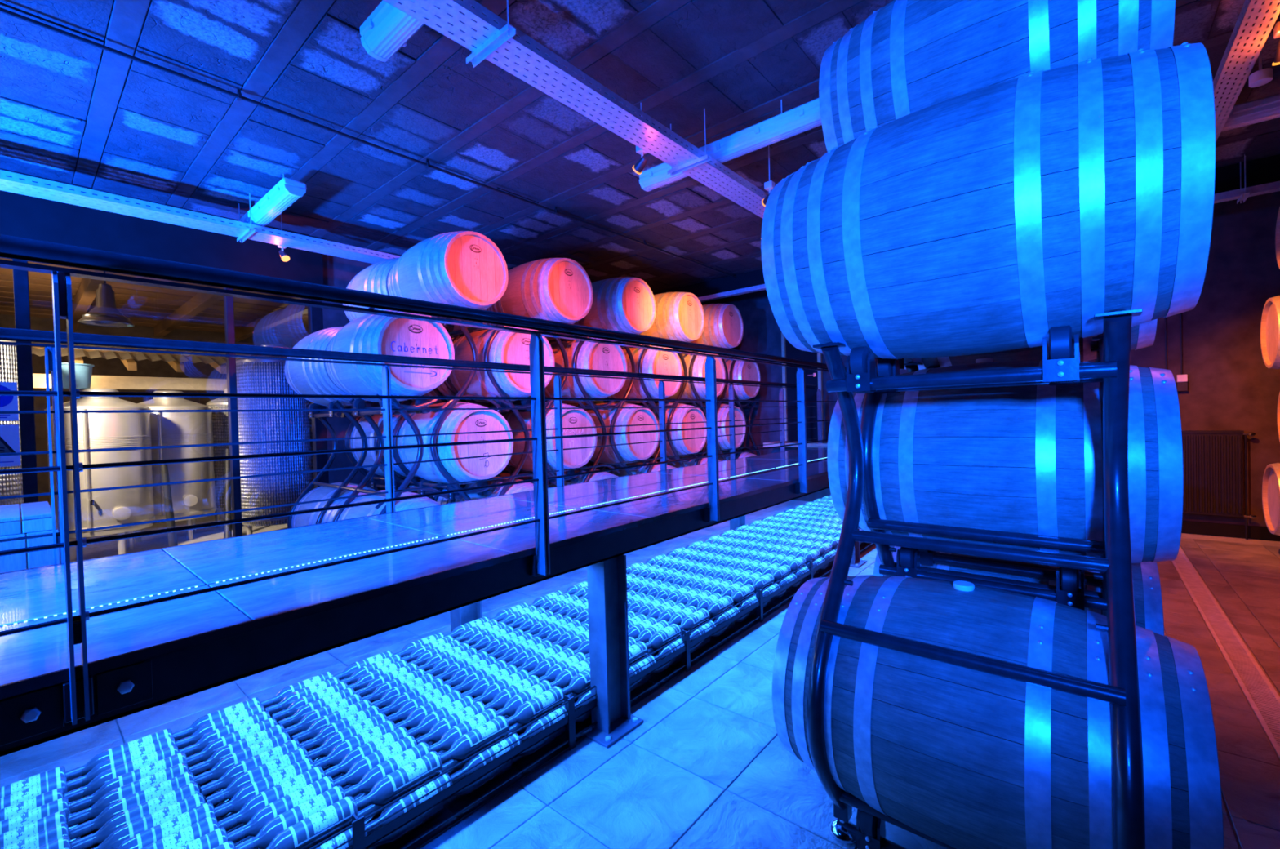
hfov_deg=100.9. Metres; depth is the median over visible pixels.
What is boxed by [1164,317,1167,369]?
cable
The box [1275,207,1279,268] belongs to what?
wine barrel
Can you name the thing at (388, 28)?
ceiling light
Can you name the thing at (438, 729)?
wine bottle
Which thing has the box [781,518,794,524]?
wine bottle
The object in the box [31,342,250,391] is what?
roof
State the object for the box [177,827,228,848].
wine bottle
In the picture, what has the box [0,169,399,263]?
cable tray
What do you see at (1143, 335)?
wine barrel
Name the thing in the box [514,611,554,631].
wine bottle
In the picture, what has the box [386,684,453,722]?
wine bottle
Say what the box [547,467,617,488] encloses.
wine barrel
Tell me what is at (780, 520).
wine bottle
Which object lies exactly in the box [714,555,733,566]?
wine bottle
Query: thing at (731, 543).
wine bottle
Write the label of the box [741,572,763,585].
wine bottle
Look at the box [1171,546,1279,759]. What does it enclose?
floor drain
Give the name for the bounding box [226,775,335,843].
wine bottle
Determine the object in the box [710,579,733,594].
wine bottle
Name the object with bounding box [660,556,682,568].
wine bottle
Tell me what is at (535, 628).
wine bottle
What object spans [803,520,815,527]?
wine bottle
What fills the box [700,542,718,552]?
wine bottle
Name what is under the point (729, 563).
wine bottle
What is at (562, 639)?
wine bottle
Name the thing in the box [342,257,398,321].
wine barrel
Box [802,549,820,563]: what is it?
wine bottle
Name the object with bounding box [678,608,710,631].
wine bottle
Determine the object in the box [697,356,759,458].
rack
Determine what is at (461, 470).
wine barrel
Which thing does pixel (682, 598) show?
wine bottle
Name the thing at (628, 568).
wine bottle
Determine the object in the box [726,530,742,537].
wine bottle
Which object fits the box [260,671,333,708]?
wine bottle
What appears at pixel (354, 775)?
wine bottle
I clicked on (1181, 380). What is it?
switch box
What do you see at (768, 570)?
wine bottle
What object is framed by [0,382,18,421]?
safety sign
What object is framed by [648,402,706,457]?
wine barrel
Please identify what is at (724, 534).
wine bottle
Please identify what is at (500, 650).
wine bottle
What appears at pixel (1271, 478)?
wine barrel
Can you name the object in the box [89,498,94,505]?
tap
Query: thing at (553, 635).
wine bottle
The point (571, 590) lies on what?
wine bottle
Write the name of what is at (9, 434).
safety sign
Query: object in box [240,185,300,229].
diffuser
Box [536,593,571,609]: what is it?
wine bottle
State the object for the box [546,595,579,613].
wine bottle
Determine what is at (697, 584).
wine bottle
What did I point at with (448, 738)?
wine bottle
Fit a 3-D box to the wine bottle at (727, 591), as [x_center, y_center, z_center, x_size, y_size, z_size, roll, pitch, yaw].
[0.578,1.082,3.402,0.074,0.075,0.272,-1,1,40]
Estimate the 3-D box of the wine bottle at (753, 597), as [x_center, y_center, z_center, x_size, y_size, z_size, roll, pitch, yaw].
[0.681,1.144,3.349,0.074,0.075,0.272,-1,1,40]
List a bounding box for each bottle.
[0,766,66,798]
[0,775,67,809]
[0,787,63,822]
[0,797,69,835]
[0,810,66,848]
[0,822,68,848]
[35,835,71,848]
[63,745,179,802]
[65,728,173,781]
[66,736,176,791]
[66,762,188,826]
[69,752,187,813]
[70,771,195,839]
[71,782,199,848]
[92,792,204,848]
[115,802,215,848]
[141,815,218,848]
[172,697,261,741]
[175,704,265,749]
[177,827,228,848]
[178,711,271,756]
[186,717,277,766]
[188,724,285,775]
[194,732,290,785]
[200,739,301,796]
[204,747,308,805]
[213,757,315,818]
[213,840,235,848]
[217,766,324,830]
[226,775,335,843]
[235,785,346,848]
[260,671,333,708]
[264,676,340,714]
[266,795,357,848]
[271,681,348,720]
[277,687,355,727]
[284,693,362,735]
[291,699,372,742]
[299,705,381,750]
[307,712,387,759]
[313,720,396,768]
[315,826,367,848]
[324,726,408,777]
[333,650,393,680]
[333,735,417,786]
[339,654,402,684]
[344,742,431,797]
[347,659,408,690]
[355,663,418,697]
[355,751,442,812]
[361,668,426,702]
[364,772,452,835]
[371,673,435,708]
[379,678,444,715]
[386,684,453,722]
[393,632,444,657]
[395,690,462,728]
[401,635,454,662]
[407,640,461,666]
[407,695,475,737]
[415,701,486,744]
[417,643,471,671]
[425,648,478,675]
[429,708,497,752]
[434,651,489,679]
[439,715,509,764]
[444,617,489,638]
[444,656,497,686]
[449,733,521,784]
[452,660,507,692]
[453,619,498,642]
[460,622,507,645]
[462,665,518,697]
[470,626,515,650]
[473,669,529,703]
[477,629,524,653]
[484,675,540,710]
[488,633,533,658]
[489,602,528,622]
[496,636,542,662]
[496,680,552,716]
[497,605,537,624]
[506,608,546,628]
[506,640,553,667]
[506,686,564,727]
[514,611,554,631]
[517,644,563,672]
[518,705,568,742]
[524,613,564,635]
[528,591,563,607]
[528,648,575,677]
[533,616,573,639]
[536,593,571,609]
[538,652,586,683]
[542,620,582,643]
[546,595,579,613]
[551,657,590,688]
[552,623,588,647]
[553,597,587,615]
[561,667,590,695]
[562,580,587,595]
[562,630,589,650]
[563,601,588,618]
[570,585,587,597]
[572,608,588,622]
[573,638,589,654]
[574,689,593,711]
[578,591,587,599]
[581,615,588,624]
[626,561,644,573]
[626,573,636,580]
[626,576,644,590]
[626,577,653,591]
[626,590,636,598]
[627,563,652,575]
[627,592,646,606]
[627,595,655,613]
[627,611,636,619]
[627,613,647,627]
[628,617,657,639]
[628,636,636,647]
[628,641,648,665]
[629,655,656,678]
[635,564,661,577]
[635,579,662,594]
[635,597,666,615]
[635,620,669,643]
[644,554,666,564]
[644,566,668,579]
[644,623,681,649]
[645,582,671,596]
[645,600,676,619]
[651,555,674,566]
[653,568,677,581]
[653,635,684,662]
[654,584,680,599]
[656,603,686,622]
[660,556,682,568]
[662,569,686,583]
[664,586,692,602]
[666,546,685,556]
[667,558,689,569]
[667,605,697,625]
[671,572,695,585]
[673,548,693,558]
[675,588,702,604]
[676,560,697,571]
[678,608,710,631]
[680,573,704,587]
[681,550,701,559]
[684,590,711,607]
[685,541,703,549]
[685,561,707,573]
[689,551,709,561]
[689,620,715,641]
[690,575,714,590]
[693,542,711,551]
[693,563,715,574]
[696,593,722,610]
[697,552,717,563]
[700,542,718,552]
[700,577,723,591]
[702,534,719,542]
[702,564,724,577]
[706,553,725,564]
[706,595,733,616]
[708,544,726,553]
[710,536,727,544]
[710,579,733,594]
[712,566,733,578]
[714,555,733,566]
[714,606,740,626]
[716,545,734,555]
[718,537,734,545]
[719,529,734,537]
[720,582,744,597]
[722,568,743,581]
[723,556,743,568]
[724,546,742,556]
[725,537,742,546]
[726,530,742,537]
[730,584,755,603]
[732,558,751,569]
[732,569,753,583]
[733,531,750,539]
[733,539,750,547]
[733,547,751,558]
[734,524,748,531]
[737,593,758,611]
[741,525,755,533]
[741,532,757,540]
[741,560,760,571]
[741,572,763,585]
[742,540,758,549]
[742,549,759,559]
[747,520,761,526]
[748,526,763,533]
[748,533,764,542]
[749,541,766,551]
[750,551,768,561]
[751,561,771,573]
[751,573,773,590]
[755,520,768,527]
[755,527,770,534]
[756,534,773,542]
[757,542,774,551]
[759,551,777,563]
[760,515,773,521]
[760,563,781,575]
[762,521,775,528]
[762,583,780,598]
[763,528,777,535]
[764,535,780,543]
[766,543,783,553]
[767,516,780,522]
[768,522,782,528]
[768,553,786,564]
[770,564,791,581]
[771,528,785,536]
[772,511,784,517]
[772,537,788,545]
[773,517,786,523]
[774,545,791,555]
[776,523,790,530]
[777,529,792,537]
[777,555,795,565]
[777,573,796,587]
[778,512,791,518]
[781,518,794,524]
[781,537,796,546]
[783,508,795,513]
[783,524,797,531]
[784,546,800,556]
[786,513,798,519]
[786,531,801,538]
[787,556,805,571]
[788,519,800,524]
[789,538,804,547]
[790,508,801,514]
[791,524,804,532]
[792,514,804,519]
[792,564,808,577]
[793,494,837,514]
[793,547,810,558]
[794,532,808,540]
[795,520,808,526]
[796,509,807,515]
[797,540,813,549]
[799,525,813,533]
[800,514,812,520]
[802,533,817,542]
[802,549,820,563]
[803,510,814,515]
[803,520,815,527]
[806,515,818,521]
[807,526,820,534]
[807,541,822,550]
[809,511,821,515]
[810,521,822,528]
[811,533,826,542]
[813,515,826,522]
[813,557,825,568]
[814,528,828,535]
[815,542,831,555]
[816,511,828,517]
[817,522,831,528]
[819,535,834,543]
[821,516,833,523]
[821,550,835,560]
[822,528,836,536]
[823,511,835,518]
[826,522,839,529]
[828,517,840,524]
[828,536,839,548]
[831,513,839,518]
[831,529,840,537]
[833,524,842,531]
[835,520,842,524]
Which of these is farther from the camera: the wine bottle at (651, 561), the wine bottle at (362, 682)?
the wine bottle at (651, 561)
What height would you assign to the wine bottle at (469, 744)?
0.074 m
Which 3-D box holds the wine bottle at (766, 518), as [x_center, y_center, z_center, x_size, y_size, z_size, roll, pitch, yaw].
[1.340,1.029,5.619,0.074,0.075,0.272,-1,1,40]
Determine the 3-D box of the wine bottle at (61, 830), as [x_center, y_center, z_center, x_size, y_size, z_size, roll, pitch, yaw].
[-1.716,1.175,1.401,0.074,0.075,0.272,-1,1,40]
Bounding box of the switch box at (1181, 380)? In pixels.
[1176,312,1187,391]
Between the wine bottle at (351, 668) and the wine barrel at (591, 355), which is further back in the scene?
the wine barrel at (591, 355)
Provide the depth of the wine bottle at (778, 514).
5.81 m
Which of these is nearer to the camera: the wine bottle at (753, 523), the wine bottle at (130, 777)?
the wine bottle at (130, 777)
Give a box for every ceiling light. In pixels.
[237,173,306,229]
[360,0,439,62]
[639,97,822,191]
[1214,93,1279,131]
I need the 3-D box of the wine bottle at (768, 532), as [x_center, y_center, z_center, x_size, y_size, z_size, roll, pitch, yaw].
[1.217,1.041,4.996,0.074,0.075,0.272,-1,1,40]
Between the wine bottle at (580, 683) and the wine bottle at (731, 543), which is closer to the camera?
the wine bottle at (580, 683)
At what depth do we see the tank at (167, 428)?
6.51 m
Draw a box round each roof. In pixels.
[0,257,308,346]
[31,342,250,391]
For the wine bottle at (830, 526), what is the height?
0.075 m
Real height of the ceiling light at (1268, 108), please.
0.240 m
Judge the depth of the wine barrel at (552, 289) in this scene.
4.97 m
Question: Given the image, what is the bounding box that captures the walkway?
[0,445,866,756]
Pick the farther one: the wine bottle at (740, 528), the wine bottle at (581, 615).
the wine bottle at (740, 528)
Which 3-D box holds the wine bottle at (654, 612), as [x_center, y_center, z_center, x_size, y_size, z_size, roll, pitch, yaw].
[0.110,1.099,3.085,0.074,0.074,0.272,-1,1,40]
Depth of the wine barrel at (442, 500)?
5.15 m
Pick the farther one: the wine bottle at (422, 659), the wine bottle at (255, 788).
the wine bottle at (422, 659)
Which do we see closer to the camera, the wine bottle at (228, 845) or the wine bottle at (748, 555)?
the wine bottle at (228, 845)
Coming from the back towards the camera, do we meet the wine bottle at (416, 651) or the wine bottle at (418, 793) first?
the wine bottle at (416, 651)
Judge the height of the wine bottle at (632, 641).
0.075 m
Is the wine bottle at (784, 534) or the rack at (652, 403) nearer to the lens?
the wine bottle at (784, 534)
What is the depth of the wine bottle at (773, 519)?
5.55 m
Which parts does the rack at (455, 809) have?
rack post, rack post, rod, rod, rod, rack post, rack post, rack post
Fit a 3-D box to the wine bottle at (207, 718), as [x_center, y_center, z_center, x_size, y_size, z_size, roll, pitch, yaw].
[-1.655,1.163,2.072,0.074,0.075,0.272,-1,1,40]
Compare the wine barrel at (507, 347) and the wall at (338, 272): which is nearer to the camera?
the wine barrel at (507, 347)
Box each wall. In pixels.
[0,314,293,504]
[321,238,652,490]
[653,191,1279,541]
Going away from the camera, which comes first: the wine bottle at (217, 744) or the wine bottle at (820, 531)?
the wine bottle at (217, 744)
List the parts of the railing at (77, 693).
post, post, wire rod, wire rod, wire rod, wire rod, handrail, post, post, post, post, post, post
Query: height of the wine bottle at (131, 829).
0.075 m
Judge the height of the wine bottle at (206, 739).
0.075 m
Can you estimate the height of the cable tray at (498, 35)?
0.345 m
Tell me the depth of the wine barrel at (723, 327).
7.22 m
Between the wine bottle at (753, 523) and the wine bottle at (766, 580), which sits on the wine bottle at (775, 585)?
the wine bottle at (766, 580)
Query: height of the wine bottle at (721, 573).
0.074 m
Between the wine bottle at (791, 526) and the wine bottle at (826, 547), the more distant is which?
the wine bottle at (791, 526)
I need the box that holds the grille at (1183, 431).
[1181,430,1244,433]
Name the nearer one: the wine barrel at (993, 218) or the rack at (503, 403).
the wine barrel at (993, 218)
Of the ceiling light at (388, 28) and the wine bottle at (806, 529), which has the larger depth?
the wine bottle at (806, 529)
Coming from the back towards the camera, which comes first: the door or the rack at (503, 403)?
the door
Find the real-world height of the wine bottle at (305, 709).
0.075 m
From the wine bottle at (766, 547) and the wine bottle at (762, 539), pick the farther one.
the wine bottle at (762, 539)
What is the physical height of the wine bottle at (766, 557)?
0.075 m
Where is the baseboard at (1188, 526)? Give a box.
[1181,520,1279,541]
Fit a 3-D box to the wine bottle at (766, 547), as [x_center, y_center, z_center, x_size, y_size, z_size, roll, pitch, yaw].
[1.042,1.054,4.430,0.074,0.074,0.272,-1,1,40]
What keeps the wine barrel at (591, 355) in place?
on the rack at (591, 404)
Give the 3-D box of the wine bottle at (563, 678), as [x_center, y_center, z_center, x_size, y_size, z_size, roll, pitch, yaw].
[-0.307,1.122,2.355,0.074,0.075,0.272,-1,1,40]
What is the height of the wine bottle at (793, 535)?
0.075 m
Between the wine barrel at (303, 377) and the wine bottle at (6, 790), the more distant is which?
the wine barrel at (303, 377)
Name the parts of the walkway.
splice plate, splice plate, plate, plate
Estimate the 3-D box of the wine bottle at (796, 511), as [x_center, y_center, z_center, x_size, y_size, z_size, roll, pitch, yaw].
[1.748,1.012,5.983,0.074,0.075,0.272,-1,1,40]
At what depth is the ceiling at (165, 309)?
8.15 m
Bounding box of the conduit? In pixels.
[0,7,737,278]
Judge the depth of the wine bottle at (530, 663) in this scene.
2.48 m
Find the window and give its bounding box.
[0,258,328,564]
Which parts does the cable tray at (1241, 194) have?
hanger rod, hanger rod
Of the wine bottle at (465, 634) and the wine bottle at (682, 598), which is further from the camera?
the wine bottle at (682, 598)
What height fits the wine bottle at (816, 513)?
0.075 m
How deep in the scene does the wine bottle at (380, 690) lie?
2.27 m
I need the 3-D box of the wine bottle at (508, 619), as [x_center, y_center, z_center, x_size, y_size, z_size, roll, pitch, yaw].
[-0.718,1.123,3.062,0.074,0.074,0.272,-1,1,40]
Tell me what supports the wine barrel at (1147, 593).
on the rack at (867, 374)
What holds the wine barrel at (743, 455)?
on the rack at (738, 403)
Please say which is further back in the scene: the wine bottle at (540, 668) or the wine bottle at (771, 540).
the wine bottle at (771, 540)
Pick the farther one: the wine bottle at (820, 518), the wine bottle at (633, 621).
the wine bottle at (820, 518)
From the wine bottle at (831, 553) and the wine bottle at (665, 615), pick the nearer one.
the wine bottle at (665, 615)
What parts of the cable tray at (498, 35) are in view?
hanger rod, hanger rod, hanger rod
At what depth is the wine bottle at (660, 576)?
3.73 m
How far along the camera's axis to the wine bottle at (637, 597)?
3.26 m
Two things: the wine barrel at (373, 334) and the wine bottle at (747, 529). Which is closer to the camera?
the wine barrel at (373, 334)
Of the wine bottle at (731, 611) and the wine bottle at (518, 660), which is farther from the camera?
the wine bottle at (731, 611)
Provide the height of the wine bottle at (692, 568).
0.074 m
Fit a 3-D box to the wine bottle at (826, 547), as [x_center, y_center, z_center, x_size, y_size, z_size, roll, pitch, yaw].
[1.515,1.042,4.393,0.074,0.075,0.272,-1,1,40]
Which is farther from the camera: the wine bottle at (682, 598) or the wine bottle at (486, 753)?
the wine bottle at (682, 598)
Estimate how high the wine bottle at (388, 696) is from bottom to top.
0.075 m
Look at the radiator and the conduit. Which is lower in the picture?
the radiator
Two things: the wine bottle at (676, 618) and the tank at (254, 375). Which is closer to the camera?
the wine bottle at (676, 618)
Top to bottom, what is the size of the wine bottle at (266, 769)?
0.075 m
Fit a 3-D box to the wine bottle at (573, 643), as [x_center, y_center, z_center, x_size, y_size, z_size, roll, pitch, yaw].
[-0.304,1.116,2.712,0.074,0.074,0.272,-1,1,40]
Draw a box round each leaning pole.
[160,463,177,546]
[222,448,231,538]
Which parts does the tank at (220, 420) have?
tank leg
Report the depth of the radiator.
5.15 m
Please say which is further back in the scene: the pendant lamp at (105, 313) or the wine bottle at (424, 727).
the pendant lamp at (105, 313)
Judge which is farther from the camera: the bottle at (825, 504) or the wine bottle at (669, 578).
the bottle at (825, 504)
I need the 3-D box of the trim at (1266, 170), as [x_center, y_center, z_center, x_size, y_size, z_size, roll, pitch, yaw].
[3.160,-2.037,6.105,9.200,0.220,0.280,-1,1,40]
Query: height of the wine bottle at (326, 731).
0.074 m
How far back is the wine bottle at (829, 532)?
4.89 m
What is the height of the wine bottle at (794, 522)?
0.075 m
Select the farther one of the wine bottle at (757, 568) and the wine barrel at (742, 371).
the wine barrel at (742, 371)
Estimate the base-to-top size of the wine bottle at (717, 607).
0.075 m
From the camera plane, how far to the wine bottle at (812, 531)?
4.99 m
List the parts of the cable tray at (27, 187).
hanger rod, hanger rod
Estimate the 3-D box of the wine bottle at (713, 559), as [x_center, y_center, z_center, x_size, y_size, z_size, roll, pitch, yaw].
[0.576,1.072,4.117,0.074,0.075,0.272,-1,1,40]
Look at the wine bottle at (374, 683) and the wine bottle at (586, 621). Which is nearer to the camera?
the wine bottle at (374, 683)
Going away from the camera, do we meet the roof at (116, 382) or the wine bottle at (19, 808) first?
the wine bottle at (19, 808)
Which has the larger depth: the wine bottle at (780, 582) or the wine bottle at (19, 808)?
the wine bottle at (780, 582)
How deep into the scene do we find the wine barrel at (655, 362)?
6.11 m
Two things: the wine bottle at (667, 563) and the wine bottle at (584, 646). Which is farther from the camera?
the wine bottle at (667, 563)
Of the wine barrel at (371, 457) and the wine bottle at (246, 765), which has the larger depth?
the wine barrel at (371, 457)
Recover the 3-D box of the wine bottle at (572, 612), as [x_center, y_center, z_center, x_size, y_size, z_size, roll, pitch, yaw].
[-0.367,1.112,3.121,0.074,0.074,0.272,-1,1,40]
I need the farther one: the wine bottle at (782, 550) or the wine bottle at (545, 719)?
the wine bottle at (782, 550)
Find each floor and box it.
[0,500,1279,848]
[69,514,287,562]
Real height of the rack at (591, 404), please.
2.251 m
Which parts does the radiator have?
panel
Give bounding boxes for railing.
[0,234,846,725]
[0,327,822,564]
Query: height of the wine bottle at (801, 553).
0.075 m
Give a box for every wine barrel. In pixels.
[284,326,366,406]
[291,482,376,527]
[324,309,454,402]
[337,489,440,520]
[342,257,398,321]
[348,413,417,478]
[387,231,508,317]
[395,401,513,484]
[408,476,460,504]
[411,337,470,405]
[444,325,554,402]
[448,476,533,503]
[453,308,490,336]
[488,257,592,330]
[503,402,596,472]
[545,337,626,403]
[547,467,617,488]
[570,276,656,341]
[582,402,659,463]
[601,462,675,476]
[604,344,682,403]
[635,292,704,344]
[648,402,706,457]
[655,455,720,467]
[665,351,725,403]
[690,303,743,348]
[692,403,746,451]
[695,451,756,461]
[703,355,760,403]
[760,42,1215,358]
[772,575,1223,848]
[818,0,1175,151]
[826,358,1183,563]
[873,545,1164,635]
[904,319,1157,369]
[1260,295,1279,368]
[1262,462,1279,535]
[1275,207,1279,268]
[1276,392,1279,441]
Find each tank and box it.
[0,340,23,519]
[44,388,155,555]
[134,391,216,542]
[205,387,231,528]
[235,343,314,534]
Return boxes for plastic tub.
[61,362,94,389]
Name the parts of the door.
frame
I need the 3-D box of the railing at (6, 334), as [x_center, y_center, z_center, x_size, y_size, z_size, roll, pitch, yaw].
[-0.174,0.047,4.128,0.080,0.930,8.304,-1,1,40]
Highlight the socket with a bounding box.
[1176,382,1187,391]
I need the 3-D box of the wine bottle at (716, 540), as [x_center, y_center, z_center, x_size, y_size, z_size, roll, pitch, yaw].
[0.688,1.060,4.729,0.074,0.074,0.272,-1,1,40]
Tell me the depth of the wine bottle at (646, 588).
3.47 m
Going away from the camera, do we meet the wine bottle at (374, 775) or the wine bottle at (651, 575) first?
the wine bottle at (374, 775)
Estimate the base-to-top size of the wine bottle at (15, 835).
0.075 m
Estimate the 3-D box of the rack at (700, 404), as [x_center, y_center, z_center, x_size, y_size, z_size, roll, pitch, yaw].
[0.770,0.074,7.383,0.702,2.251,1.156,-1,1,40]
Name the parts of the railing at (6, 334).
post, post, post, post, wire rod, wire rod, wire rod, wire rod, handrail, post, post, post, post, post, post, post, post, post, post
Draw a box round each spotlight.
[277,213,289,262]
[632,102,648,174]
[761,145,774,206]
[1248,8,1272,87]
[1271,21,1279,65]
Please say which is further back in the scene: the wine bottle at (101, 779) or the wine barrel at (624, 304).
the wine barrel at (624, 304)
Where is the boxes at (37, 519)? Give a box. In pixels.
[0,501,60,573]
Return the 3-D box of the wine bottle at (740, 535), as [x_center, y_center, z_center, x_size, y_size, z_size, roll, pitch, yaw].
[0.928,1.051,4.893,0.074,0.075,0.272,-1,1,40]
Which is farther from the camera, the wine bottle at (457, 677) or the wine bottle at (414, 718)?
the wine bottle at (457, 677)
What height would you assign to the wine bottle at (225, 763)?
0.074 m
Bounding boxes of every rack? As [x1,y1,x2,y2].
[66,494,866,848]
[68,542,875,848]
[287,307,502,528]
[406,324,586,502]
[545,335,648,482]
[604,344,697,472]
[656,351,736,465]
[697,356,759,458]
[806,308,1145,848]
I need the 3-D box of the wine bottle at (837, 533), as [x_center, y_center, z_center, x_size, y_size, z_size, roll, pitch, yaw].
[1.804,1.027,4.856,0.074,0.074,0.272,-1,1,40]
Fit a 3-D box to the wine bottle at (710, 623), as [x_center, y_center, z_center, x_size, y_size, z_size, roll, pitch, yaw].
[0.324,1.160,2.922,0.074,0.074,0.272,-1,1,40]
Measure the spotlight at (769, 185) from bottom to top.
0.440 m
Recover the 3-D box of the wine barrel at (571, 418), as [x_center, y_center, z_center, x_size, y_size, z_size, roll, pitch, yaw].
[-0.974,0.130,5.316,0.950,0.703,0.703,-1,1,40]
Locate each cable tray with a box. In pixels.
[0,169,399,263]
[383,0,768,218]
[697,154,1279,302]
[1213,0,1279,142]
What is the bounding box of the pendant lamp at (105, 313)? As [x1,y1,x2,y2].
[77,271,134,327]
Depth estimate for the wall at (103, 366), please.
9.36 m
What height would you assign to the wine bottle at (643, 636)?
0.075 m
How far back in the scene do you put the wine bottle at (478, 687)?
2.27 m
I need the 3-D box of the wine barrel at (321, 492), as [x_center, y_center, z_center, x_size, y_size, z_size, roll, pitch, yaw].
[-2.683,0.885,4.797,0.950,0.704,0.704,-1,1,40]
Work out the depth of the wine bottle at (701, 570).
3.83 m
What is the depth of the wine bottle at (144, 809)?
1.54 m
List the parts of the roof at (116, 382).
wall plate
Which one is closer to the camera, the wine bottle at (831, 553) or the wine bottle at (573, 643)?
the wine bottle at (573, 643)
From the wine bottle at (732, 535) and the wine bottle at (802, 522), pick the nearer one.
the wine bottle at (732, 535)
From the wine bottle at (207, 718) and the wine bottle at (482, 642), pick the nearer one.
the wine bottle at (207, 718)
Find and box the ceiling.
[0,0,1279,293]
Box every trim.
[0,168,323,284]
[653,154,1279,297]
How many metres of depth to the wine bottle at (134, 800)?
1.59 m
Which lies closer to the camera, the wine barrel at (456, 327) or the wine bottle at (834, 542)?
the wine bottle at (834, 542)
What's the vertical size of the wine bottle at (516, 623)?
0.075 m
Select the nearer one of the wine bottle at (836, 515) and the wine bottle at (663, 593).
the wine bottle at (663, 593)
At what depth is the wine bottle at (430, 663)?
2.53 m
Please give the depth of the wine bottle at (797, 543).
4.52 m
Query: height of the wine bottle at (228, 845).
0.074 m
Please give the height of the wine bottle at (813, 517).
0.074 m
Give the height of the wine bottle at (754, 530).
0.074 m
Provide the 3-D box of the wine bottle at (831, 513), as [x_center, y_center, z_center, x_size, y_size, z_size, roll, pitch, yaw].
[2.038,1.008,5.731,0.074,0.074,0.272,-1,1,40]
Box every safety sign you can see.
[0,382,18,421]
[0,424,20,466]
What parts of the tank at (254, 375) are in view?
tank leg, lid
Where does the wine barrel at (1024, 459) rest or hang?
on the rack at (867, 374)
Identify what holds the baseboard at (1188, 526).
attached to the wall at (1231, 386)
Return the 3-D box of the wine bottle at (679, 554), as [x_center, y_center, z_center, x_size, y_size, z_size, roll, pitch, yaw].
[0.343,1.075,4.319,0.074,0.074,0.272,-1,1,40]
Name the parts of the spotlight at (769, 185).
drop rod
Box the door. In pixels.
[763,331,827,447]
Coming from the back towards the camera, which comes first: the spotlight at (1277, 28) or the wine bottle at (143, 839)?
the spotlight at (1277, 28)
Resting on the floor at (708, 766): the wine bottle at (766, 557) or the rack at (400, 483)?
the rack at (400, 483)
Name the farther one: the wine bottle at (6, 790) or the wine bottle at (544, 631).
the wine bottle at (544, 631)
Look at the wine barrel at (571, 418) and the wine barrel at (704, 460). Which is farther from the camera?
the wine barrel at (704, 460)
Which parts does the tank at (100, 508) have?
lid, tank leg, tank leg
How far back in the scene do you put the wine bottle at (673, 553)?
4.34 m
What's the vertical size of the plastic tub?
0.260 m
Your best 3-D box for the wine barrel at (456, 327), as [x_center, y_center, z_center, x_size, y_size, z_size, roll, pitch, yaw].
[-1.761,-1.258,5.928,0.950,0.704,0.704,-1,1,40]
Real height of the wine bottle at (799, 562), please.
0.074 m
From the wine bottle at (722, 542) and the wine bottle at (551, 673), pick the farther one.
the wine bottle at (722, 542)
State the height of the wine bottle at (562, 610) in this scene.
0.074 m
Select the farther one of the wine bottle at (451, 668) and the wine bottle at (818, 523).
the wine bottle at (818, 523)
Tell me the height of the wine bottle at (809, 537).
0.075 m
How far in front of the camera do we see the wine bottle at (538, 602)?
3.30 m
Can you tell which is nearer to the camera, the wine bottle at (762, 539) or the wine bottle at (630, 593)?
the wine bottle at (630, 593)
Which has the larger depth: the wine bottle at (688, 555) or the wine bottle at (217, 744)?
the wine bottle at (688, 555)
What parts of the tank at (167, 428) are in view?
tank leg, lid, tank leg, tank leg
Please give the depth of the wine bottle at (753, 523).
5.39 m
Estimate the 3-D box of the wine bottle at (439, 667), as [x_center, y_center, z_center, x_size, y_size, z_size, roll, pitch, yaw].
[-0.896,1.136,2.494,0.074,0.075,0.272,-1,1,40]
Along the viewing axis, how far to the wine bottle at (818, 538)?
4.68 m
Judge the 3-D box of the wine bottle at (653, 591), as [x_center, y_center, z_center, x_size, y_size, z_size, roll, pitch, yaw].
[0.107,1.095,3.441,0.074,0.074,0.272,-1,1,40]
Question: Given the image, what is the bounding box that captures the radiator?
[1181,430,1256,539]
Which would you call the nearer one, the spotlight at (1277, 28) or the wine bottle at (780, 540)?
the spotlight at (1277, 28)

